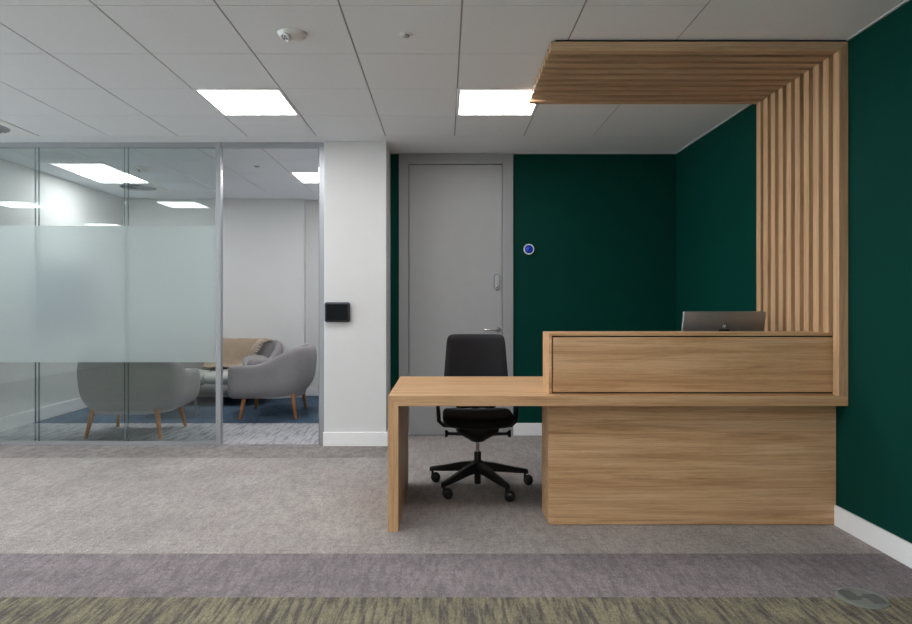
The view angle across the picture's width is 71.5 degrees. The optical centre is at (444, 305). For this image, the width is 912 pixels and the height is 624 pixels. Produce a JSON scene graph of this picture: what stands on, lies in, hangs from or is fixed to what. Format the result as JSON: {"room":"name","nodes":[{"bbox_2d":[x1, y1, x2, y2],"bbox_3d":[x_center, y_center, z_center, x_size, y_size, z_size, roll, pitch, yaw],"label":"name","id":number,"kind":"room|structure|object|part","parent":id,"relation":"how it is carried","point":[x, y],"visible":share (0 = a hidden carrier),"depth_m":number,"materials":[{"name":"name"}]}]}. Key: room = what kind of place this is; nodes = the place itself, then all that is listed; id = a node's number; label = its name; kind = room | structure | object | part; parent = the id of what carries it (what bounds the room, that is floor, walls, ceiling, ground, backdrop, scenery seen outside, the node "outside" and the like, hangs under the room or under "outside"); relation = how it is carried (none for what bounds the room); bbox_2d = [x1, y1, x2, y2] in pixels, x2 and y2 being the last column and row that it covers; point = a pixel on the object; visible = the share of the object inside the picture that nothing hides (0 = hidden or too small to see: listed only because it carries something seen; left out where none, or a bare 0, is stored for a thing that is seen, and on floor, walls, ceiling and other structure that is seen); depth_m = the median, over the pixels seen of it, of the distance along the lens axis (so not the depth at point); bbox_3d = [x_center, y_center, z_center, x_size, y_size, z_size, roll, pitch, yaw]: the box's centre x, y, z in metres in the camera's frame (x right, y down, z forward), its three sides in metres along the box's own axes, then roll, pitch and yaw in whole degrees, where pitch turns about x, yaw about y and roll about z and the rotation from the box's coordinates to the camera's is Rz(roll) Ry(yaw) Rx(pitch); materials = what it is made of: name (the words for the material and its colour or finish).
{"room":"lobby","nodes":[
{"label":"lobby","id":0,"kind":"room"},
{"bbox_2d":[0,158,122,417],"bbox_3d":[-4.496,-0.123,7.345,0.100,2.758,2.990,0,0,0],"label":"wall","id":1,"kind":"structure","parent":0,"point":[62,202],"depth_m":6.99,"materials":[{"name":"paint"}]},
{"bbox_2d":[0,398,87,431],"bbox_3d":[-4.438,1.186,7.275,0.016,0.140,2.930,0,0,0],"label":"baseboard","id":2,"kind":"structure","parent":1,"relation":"attached to","point":[27,417],"depth_m":6.93,"materials":[{"name":"paint"}]},
{"bbox_2d":[0,396,318,443],"bbox_3d":[-2.623,1.256,7.305,3.646,0.001,3.110,0,0,0],"label":"floor","id":3,"kind":"structure","parent":0,"point":[273,421],"depth_m":6.71,"materials":[{"name":"grey carpet"}]},
{"bbox_2d":[77,362,199,438],"bbox_3d":[-3.050,0.857,6.268,0.988,0.803,0.884,0,0,-1],"label":"armchair","id":4,"kind":"object","parent":3,"relation":"on","point":[156,388],"visible":0.94,"depth_m":5.91,"materials":[{"name":"grey fabric"}]},
{"bbox_3d":[-3.366,1.119,6.003,0.103,0.279,0.051,0,0,-39],"label":"leg","id":5,"kind":"part","parent":4,"relation":"part of","materials":[{"name":"brown wood"}]},
{"bbox_3d":[-3.376,1.119,6.566,0.103,0.279,0.051,0,0,37],"label":"leg","id":6,"kind":"part","parent":4,"relation":"part of","materials":[{"name":"brown wood"}]},
{"bbox_3d":[-2.724,1.119,6.014,0.103,0.279,0.051,0,0,37],"label":"leg","id":7,"kind":"part","parent":4,"relation":"part of","materials":[{"name":"brown wood"}]},
{"bbox_3d":[-2.734,1.119,6.577,0.103,0.279,0.051,0,0,-39],"label":"leg","id":8,"kind":"part","parent":4,"relation":"part of","materials":[{"name":"brown wood"}]},
{"bbox_2d":[146,380,205,416],"bbox_3d":[-3.120,1.075,7.354,0.640,0.370,0.649,0,0,0],"label":"coffee table","id":9,"kind":"object","parent":3,"relation":"on","point":[202,382],"visible":0.17,"depth_m":7.24,"materials":[{"name":"laminate"}]},
{"bbox_3d":[-2.868,1.087,7.261,0.132,0.347,0.039,0,0,17],"label":"leg","id":10,"kind":"part","parent":9,"relation":"part of","materials":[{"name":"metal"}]},
{"bbox_2d":[179,340,282,405],"bbox_3d":[-3.060,0.862,8.275,1.780,0.792,0.830,0,0,0],"label":"sofa","id":11,"kind":"object","parent":3,"relation":"on","point":[270,349],"visible":0.1,"depth_m":8.31,"materials":[{"name":"grey fabric"}]},
{"bbox_2d":[185,368,214,379],"bbox_3d":[-3.440,0.903,8.220,0.760,0.144,0.720,0,0,0],"label":"seat cushion","id":12,"kind":"object","parent":11,"relation":"on","point":[203,371],"depth_m":8.28,"materials":[{"name":"grey fabric"}]},
{"bbox_3d":[-3.060,1.028,8.240,1.560,0.145,0.740,0,0,0],"label":"seat","id":13,"kind":"part","parent":11,"relation":"part of","materials":[{"name":"grey fabric"}]},
{"bbox_2d":[202,369,227,382],"bbox_3d":[-2.680,0.903,8.220,0.760,0.144,0.720,0,0,0],"label":"seat cushion","id":14,"kind":"object","parent":11,"relation":"on","point":[209,376],"depth_m":7.88,"materials":[{"name":"grey fabric"}]},
{"bbox_2d":[199,338,273,367],"bbox_3d":[-2.770,0.629,8.484,0.900,0.395,0.468,0,0,0],"label":"throw blanket","id":15,"kind":"object","parent":11,"relation":"on","point":[234,350],"visible":0.6,"depth_m":8.49,"materials":[{"name":"beige fabric"}]},
{"bbox_2d":[242,355,266,364],"bbox_3d":[-2.469,0.754,8.279,0.340,0.206,0.286,0,0,-29],"label":"cushion","id":16,"kind":"object","parent":11,"relation":"on","point":[246,359],"visible":0.35,"depth_m":8.30,"materials":[{"name":"grey fabric"}]},
{"bbox_2d":[228,344,316,419],"bbox_3d":[-1.963,0.857,7.376,0.884,0.803,0.988,0,0,-3],"label":"armchair","id":17,"kind":"object","parent":3,"relation":"on","point":[290,373],"visible":1,"depth_m":6.94,"materials":[{"name":"grey fabric"}]},
{"bbox_3d":[-2.249,1.119,7.040,0.051,0.279,0.103,0,0,35],"label":"leg","id":18,"kind":"part","parent":17,"relation":"part of","materials":[{"name":"brown wood"}]},
{"bbox_3d":[-2.283,1.119,7.681,0.051,0.279,0.103,0,0,-41],"label":"leg","id":19,"kind":"part","parent":17,"relation":"part of","materials":[{"name":"brown wood"}]},
{"bbox_3d":[-1.687,1.119,7.069,0.051,0.279,0.103,0,0,-41],"label":"leg","id":20,"kind":"part","parent":17,"relation":"part of","materials":[{"name":"brown wood"}]},
{"bbox_3d":[-1.721,1.119,7.710,0.051,0.279,0.103,0,0,35],"label":"leg","id":21,"kind":"part","parent":17,"relation":"part of","materials":[{"name":"brown wood"}]},
{"bbox_2d":[123,199,305,395],"bbox_3d":[-3.196,-0.123,8.850,2.499,2.758,0.220,0,0,0],"label":"wall","id":22,"kind":"structure","parent":0,"point":[264,240],"depth_m":8.74,"materials":[{"name":"paint"}]},
{"bbox_2d":[197,394,301,396],"bbox_3d":[-3.188,1.191,8.732,2.483,0.130,0.016,0,0,0],"label":"baseboard","id":23,"kind":"structure","parent":22,"relation":"attached to","point":[198,395],"depth_m":8.72,"materials":[{"name":"paint"}]},
{"bbox_2d":[306,200,318,385],"bbox_3d":[-1.373,-0.123,8.910,1.147,2.758,0.100,0,0,0],"label":"wall","id":24,"kind":"structure","parent":0,"point":[312,206],"depth_m":8.86,"materials":[{"name":"paint"}]},
{"bbox_2d":[306,386,318,395],"bbox_3d":[-1.373,1.191,8.852,1.147,0.130,0.016,0,0,0],"label":"baseboard","id":25,"kind":"structure","parent":24,"relation":"attached to","point":[311,390],"depth_m":8.84,"materials":[{"name":"paint"}]},
{"bbox_2d":[0,0,904,199],"bbox_3d":[-2.478,-1.527,2.480,9.445,0.090,12.760,0,0,0],"label":"ceiling","id":26,"kind":"structure","parent":0,"point":[71,70],"depth_m":4.05,"materials":[{"name":"tile"}]},
{"bbox_2d":[0,119,38,135],"bbox_3d":[-3.836,-1.490,5.220,0.594,0.023,0.594,0,0,0],"label":"ceiling vent","id":27,"kind":"object","parent":26,"relation":"in","point":[6,129],"visible":1,"depth_m":5.36,"materials":[{"name":"metal"}]},
{"bbox_2d":[72,172,150,182],"bbox_3d":[-3.836,-1.490,7.320,0.596,0.021,0.596,0,0,0],"label":"recessed light","id":28,"kind":"object","parent":26,"relation":"in","point":[102,177],"visible":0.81,"depth_m":7.30,"materials":[{"name":"paint"}]},
{"bbox_2d":[102,183,171,191],"bbox_3d":[-3.836,-1.490,7.920,0.594,0.023,0.594,0,0,0],"label":"ceiling vent","id":29,"kind":"object","parent":26,"relation":"in","point":[130,187],"visible":0.97,"depth_m":7.89,"materials":[{"name":"metal"}]},
{"bbox_2d":[135,166,152,172],"bbox_3d":[-3.210,-1.450,6.750,0.180,0.065,0.141,0,0,0],"label":"emergency light","id":30,"kind":"object","parent":26,"relation":"attached to","point":[140,169],"visible":1,"depth_m":6.71,"materials":[{"name":"paint"}]},
{"bbox_2d":[193,88,299,115],"bbox_3d":[-1.423,-1.490,4.620,0.596,0.021,0.596,0,0,0],"label":"recessed light","id":31,"kind":"object","parent":26,"relation":"in","point":[229,102],"visible":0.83,"depth_m":4.60,"materials":[{"name":"paint"}]},
{"bbox_2d":[277,28,307,42],"bbox_3d":[-0.830,-1.453,3.440,0.164,0.059,0.128,0,0,0],"label":"emergency light","id":32,"kind":"object","parent":26,"relation":"attached to","point":[293,35],"visible":1,"depth_m":3.40,"materials":[{"name":"paint"}]},
{"bbox_2d":[290,172,318,182],"bbox_3d":[-1.423,-1.490,7.320,0.596,0.021,0.596,0,0,0],"label":"recessed light","id":33,"kind":"object","parent":26,"relation":"in","point":[303,177],"visible":0.46,"depth_m":7.25,"materials":[{"name":"paint"}]},
{"bbox_2d":[400,32,412,37],"bbox_3d":[-0.212,-1.474,3.460,0.072,0.015,0.072,0,0,0],"label":"ceiling sensor","id":34,"kind":"object","parent":26,"relation":"attached to","point":[403,34],"visible":1,"depth_m":3.44,"materials":[{"name":"paint"}]},
{"bbox_2d":[456,89,537,115],"bbox_3d":[0.386,-1.490,4.620,0.596,0.021,0.596,0,0,0],"label":"recessed light","id":35,"kind":"object","parent":26,"relation":"in","point":[470,102],"visible":0.73,"depth_m":4.63,"materials":[{"name":"paint"}]},
{"bbox_2d":[0,435,911,623],"bbox_3d":[-2.477,1.256,1.125,9.445,0.001,10.050,0,0,0],"label":"floor","id":36,"kind":"structure","parent":0,"point":[223,533],"depth_m":3.27,"materials":[{"name":"grey carpet"}]},
{"bbox_2d":[0,142,222,444],"bbox_3d":[-3.258,-0.113,5.758,2.456,2.738,0.065,0,0,0],"label":"glass partition","id":37,"kind":"structure","parent":36,"relation":"on","point":[124,293],"depth_m":5.74,"materials":[{"name":"glass"}]},
{"bbox_3d":[-3.295,-0.105,5.744,0.782,2.663,0.010,0,0,0],"label":"glass pane","id":38,"kind":"part","parent":37,"relation":"part of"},
{"bbox_3d":[-3.280,-1.460,5.758,2.411,0.045,0.045,0,0,0],"label":"head rail","id":39,"kind":"part","parent":37,"relation":"part of","materials":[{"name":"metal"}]},
{"bbox_3d":[-3.280,1.241,5.758,2.411,0.030,0.045,0,0,0],"label":"rail","id":40,"kind":"part","parent":37,"relation":"part of","materials":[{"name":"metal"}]},
{"bbox_3d":[-2.890,-0.105,5.744,0.023,2.663,0.010,0,0,0],"label":"joint glass","id":41,"kind":"part","parent":37,"relation":"part of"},
{"bbox_3d":[-2.053,-0.113,5.758,0.045,2.738,0.065,0,0,0],"label":"post","id":42,"kind":"part","parent":37,"relation":"part of","materials":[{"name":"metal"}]},
{"bbox_2d":[221,142,323,444],"bbox_3d":[-1.558,-0.113,5.763,0.943,2.738,0.075,0,0,0],"label":"door frame","id":43,"kind":"structure","parent":37,"relation":"attached to","point":[225,145],"depth_m":5.72,"materials":[{"name":"clear glass"},{"name":"satin aluminium"},{"name":"brushed steel"}]},
{"bbox_2d":[325,141,390,431],"bbox_3d":[-0.803,-0.123,5.978,0.548,2.758,0.585,0,0,0],"label":"wall pier","id":44,"kind":"object","parent":36,"relation":"on","point":[357,173],"visible":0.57,"depth_m":5.68,"materials":[{"name":"white paint"}]},
{"bbox_2d":[324,141,324,431],"bbox_3d":[-1.081,-0.113,5.750,0.009,2.738,0.100,0,0,0],"label":"trim","id":45,"kind":"structure","parent":44,"relation":"attached to","point":[324,141],"depth_m":5.70,"materials":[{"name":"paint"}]},
{"bbox_2d":[325,302,349,321],"bbox_3d":[-0.963,0.055,5.662,0.229,0.178,0.046,0,0,0],"label":"tablet","id":46,"kind":"object","parent":44,"relation":"attached to","point":[334,311],"visible":1,"depth_m":5.64,"materials":[{"name":"black plastic"}]},
{"bbox_2d":[323,432,387,445],"bbox_3d":[-0.803,1.194,5.675,0.580,0.125,0.020,0,0,0],"label":"baseboard","id":47,"kind":"object","parent":44,"relation":"attached to","point":[329,438],"visible":1,"depth_m":5.67,"materials":[{"name":"paint"}]},
{"bbox_2d":[430,334,532,501],"bbox_3d":[0.255,0.732,4.410,0.730,1.048,0.731,0,0,0],"label":"chair","id":48,"kind":"object","parent":36,"relation":"on","point":[466,354],"visible":0.84,"depth_m":4.42,"materials":[{"name":"black fabric"}]},
{"bbox_3d":[0.009,0.725,4.402,0.156,0.250,0.046,0,0,0],"label":"arm post","id":49,"kind":"part","parent":48,"relation":"part of","materials":[{"name":"black plastic"}]},
{"bbox_3d":[0.046,1.129,4.465,0.333,0.106,0.052,0,0,24],"label":"leg","id":50,"kind":"part","parent":48,"relation":"part of","materials":[{"name":"black plastic"}]},
{"bbox_3d":[0.073,0.878,4.355,0.146,0.053,0.054,0,0,0],"label":"lever","id":51,"kind":"part","parent":48,"relation":"part of","materials":[{"name":"black plastic"}]},
{"bbox_3d":[0.095,1.129,4.239,0.052,0.106,0.333,0,0,42],"label":"leg","id":52,"kind":"part","parent":48,"relation":"part of","materials":[{"name":"black plastic"}]},
{"bbox_3d":[0.226,0.462,4.653,0.490,0.508,0.140,0,0,0],"label":"backrest","id":53,"kind":"part","parent":48,"relation":"part of","materials":[{"name":"black fabric"}]},
{"bbox_3d":[0.226,0.773,4.375,0.484,0.083,0.470,0,0,0],"label":"seat","id":54,"kind":"part","parent":48,"relation":"part of","materials":[{"name":"black fabric"}]},
{"bbox_3d":[0.324,1.129,4.215,0.052,0.106,0.333,0,0,-30],"label":"leg","id":55,"kind":"part","parent":48,"relation":"part of","materials":[{"name":"black plastic"}]},
{"bbox_3d":[0.379,0.878,4.355,0.146,0.053,0.054,0,0,0],"label":"lever","id":56,"kind":"part","parent":48,"relation":"part of","materials":[{"name":"black plastic"}]},
{"bbox_3d":[0.418,1.129,4.426,0.333,0.106,0.052,0,0,-12],"label":"leg","id":57,"kind":"part","parent":48,"relation":"part of","materials":[{"name":"black plastic"}]},
{"bbox_3d":[0.443,0.725,4.402,0.156,0.250,0.046,0,0,0],"label":"arm post","id":58,"kind":"part","parent":48,"relation":"part of","materials":[{"name":"black plastic"}]},
{"bbox_2d":[388,331,847,531],"bbox_3d":[0.963,0.705,4.010,2.559,1.103,0.980,0,0,0],"label":"reception desk","id":59,"kind":"object","parent":36,"relation":"on","point":[639,427],"visible":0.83,"depth_m":3.62,"materials":[{"name":"brown wood"}]},
{"bbox_3d":[-0.289,0.879,4.010,0.057,0.754,0.980,0,0,0],"label":"leg","id":60,"kind":"part","parent":59,"relation":"part of","materials":[{"name":"brown wood"}]},
{"bbox_2d":[388,376,847,405],"bbox_3d":[0.963,0.528,4.010,2.559,0.055,0.980,0,0,0],"label":"countertop","id":61,"kind":"structure","parent":59,"relation":"on","point":[408,390],"depth_m":3.52,"materials":[{"name":"brown wood"}]},
{"bbox_3d":[1.417,0.327,3.725,1.648,0.348,0.226,0,0,0],"label":"upstand frame","id":62,"kind":"part","parent":59,"relation":"part of","materials":[{"name":"brown wood"}]},
{"bbox_3d":[1.417,0.904,3.748,1.647,0.696,0.245,0,0,0],"label":"panel","id":63,"kind":"part","parent":59,"relation":"part of","materials":[{"name":"brown wood"}]},
{"bbox_3d":[1.417,0.335,3.626,1.600,0.314,0.020,0,0,0],"label":"upstand panel","id":64,"kind":"part","parent":59,"relation":"part of","materials":[{"name":"brown wood"}]},
{"bbox_2d":[681,311,765,330],"bbox_3d":[1.775,0.267,4.080,0.524,0.468,0.180,0,0,0],"label":"computer monitor","id":65,"kind":"object","parent":59,"relation":"on","point":[691,320],"visible":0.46,"depth_m":4.02,"materials":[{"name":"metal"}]},
{"bbox_2d":[835,587,889,608],"bbox_3d":[1.792,1.253,2.720,0.198,0.006,0.198,0,0,0],"label":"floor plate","id":66,"kind":"object","parent":36,"relation":"on","point":[863,598],"visible":1,"depth_m":2.71,"materials":[{"name":"metal"}]},
{"bbox_3d":[1.792,1.254,2.720,0.168,0.004,0.168,0,0,0],"label":"lid","id":67,"kind":"part","parent":66,"relation":"part of","materials":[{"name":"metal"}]},
{"bbox_2d":[391,154,675,422],"bbox_3d":[0.858,-0.123,6.250,2.774,2.758,0.200,0,0,0],"label":"wall","id":68,"kind":"structure","parent":0,"point":[601,228],"depth_m":6.15,"materials":[{"name":"green paint"}]},
{"bbox_2d":[399,154,512,435],"bbox_3d":[0.107,-0.110,6.168,1.108,2.732,0.165,0,0,0],"label":"door","id":69,"kind":"structure","parent":68,"relation":"in","point":[456,210],"depth_m":6.15,"materials":[{"name":"grey laminate"}]},
{"bbox_3d":[0.458,0.228,6.117,0.166,0.052,0.065,0,0,0],"label":"handle","id":70,"kind":"part","parent":69,"relation":"part of","materials":[{"name":"metal"}]},
{"bbox_3d":[0.502,-0.233,6.142,0.056,0.160,0.016,0,0,0],"label":"lock plate","id":71,"kind":"part","parent":69,"relation":"part of","materials":[{"name":"metal"}]},
{"bbox_2d":[513,423,541,435],"bbox_3d":[1.445,1.196,6.142,1.568,0.120,0.016,0,0,0],"label":"baseboard","id":72,"kind":"structure","parent":68,"relation":"attached to","point":[519,429],"depth_m":6.13,"materials":[{"name":"paint"}]},
{"bbox_2d":[524,244,533,254],"bbox_3d":[0.811,-0.549,6.122,0.104,0.104,0.056,0,0,0],"label":"button","id":73,"kind":"object","parent":68,"relation":"attached to","point":[528,248],"visible":1,"depth_m":6.11,"materials":[{"name":"paint"}]},
{"bbox_2d":[390,153,674,153],"bbox_3d":[0.852,-1.479,6.144,2.762,0.006,0.012,0,0,0],"label":"trim","id":74,"kind":"structure","parent":68,"relation":"attached to","point":[390,153],"depth_m":6.14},
{"bbox_2d":[676,0,911,542],"bbox_3d":[2.305,-0.123,1.185,0.120,2.798,10.170,0,0,0],"label":"wall","id":75,"kind":"structure","parent":0,"point":[716,174],"depth_m":3.39,"materials":[{"name":"green paint"}]},
{"bbox_2d":[529,40,847,395],"bbox_3d":[1.416,-0.490,3.987,1.656,1.982,0.934,0,0,0],"label":"canopy","id":76,"kind":"object","parent":75,"relation":"attached to","point":[799,88],"visible":0.84,"depth_m":3.81,"materials":[{"name":"brown wood"}]},
{"bbox_2d":[675,0,909,153],"bbox_3d":[2.239,-1.479,1.125,0.012,0.006,10.050,0,0,0],"label":"trim","id":77,"kind":"structure","parent":75,"relation":"attached to","point":[905,1],"depth_m":3.45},
{"bbox_2d":[834,505,911,568],"bbox_3d":[2.237,1.198,1.125,0.016,0.115,10.050,0,0,0],"label":"baseboard","id":78,"kind":"structure","parent":75,"relation":"attached to","point":[886,542],"depth_m":3.29,"materials":[{"name":"paint"}]}
]}

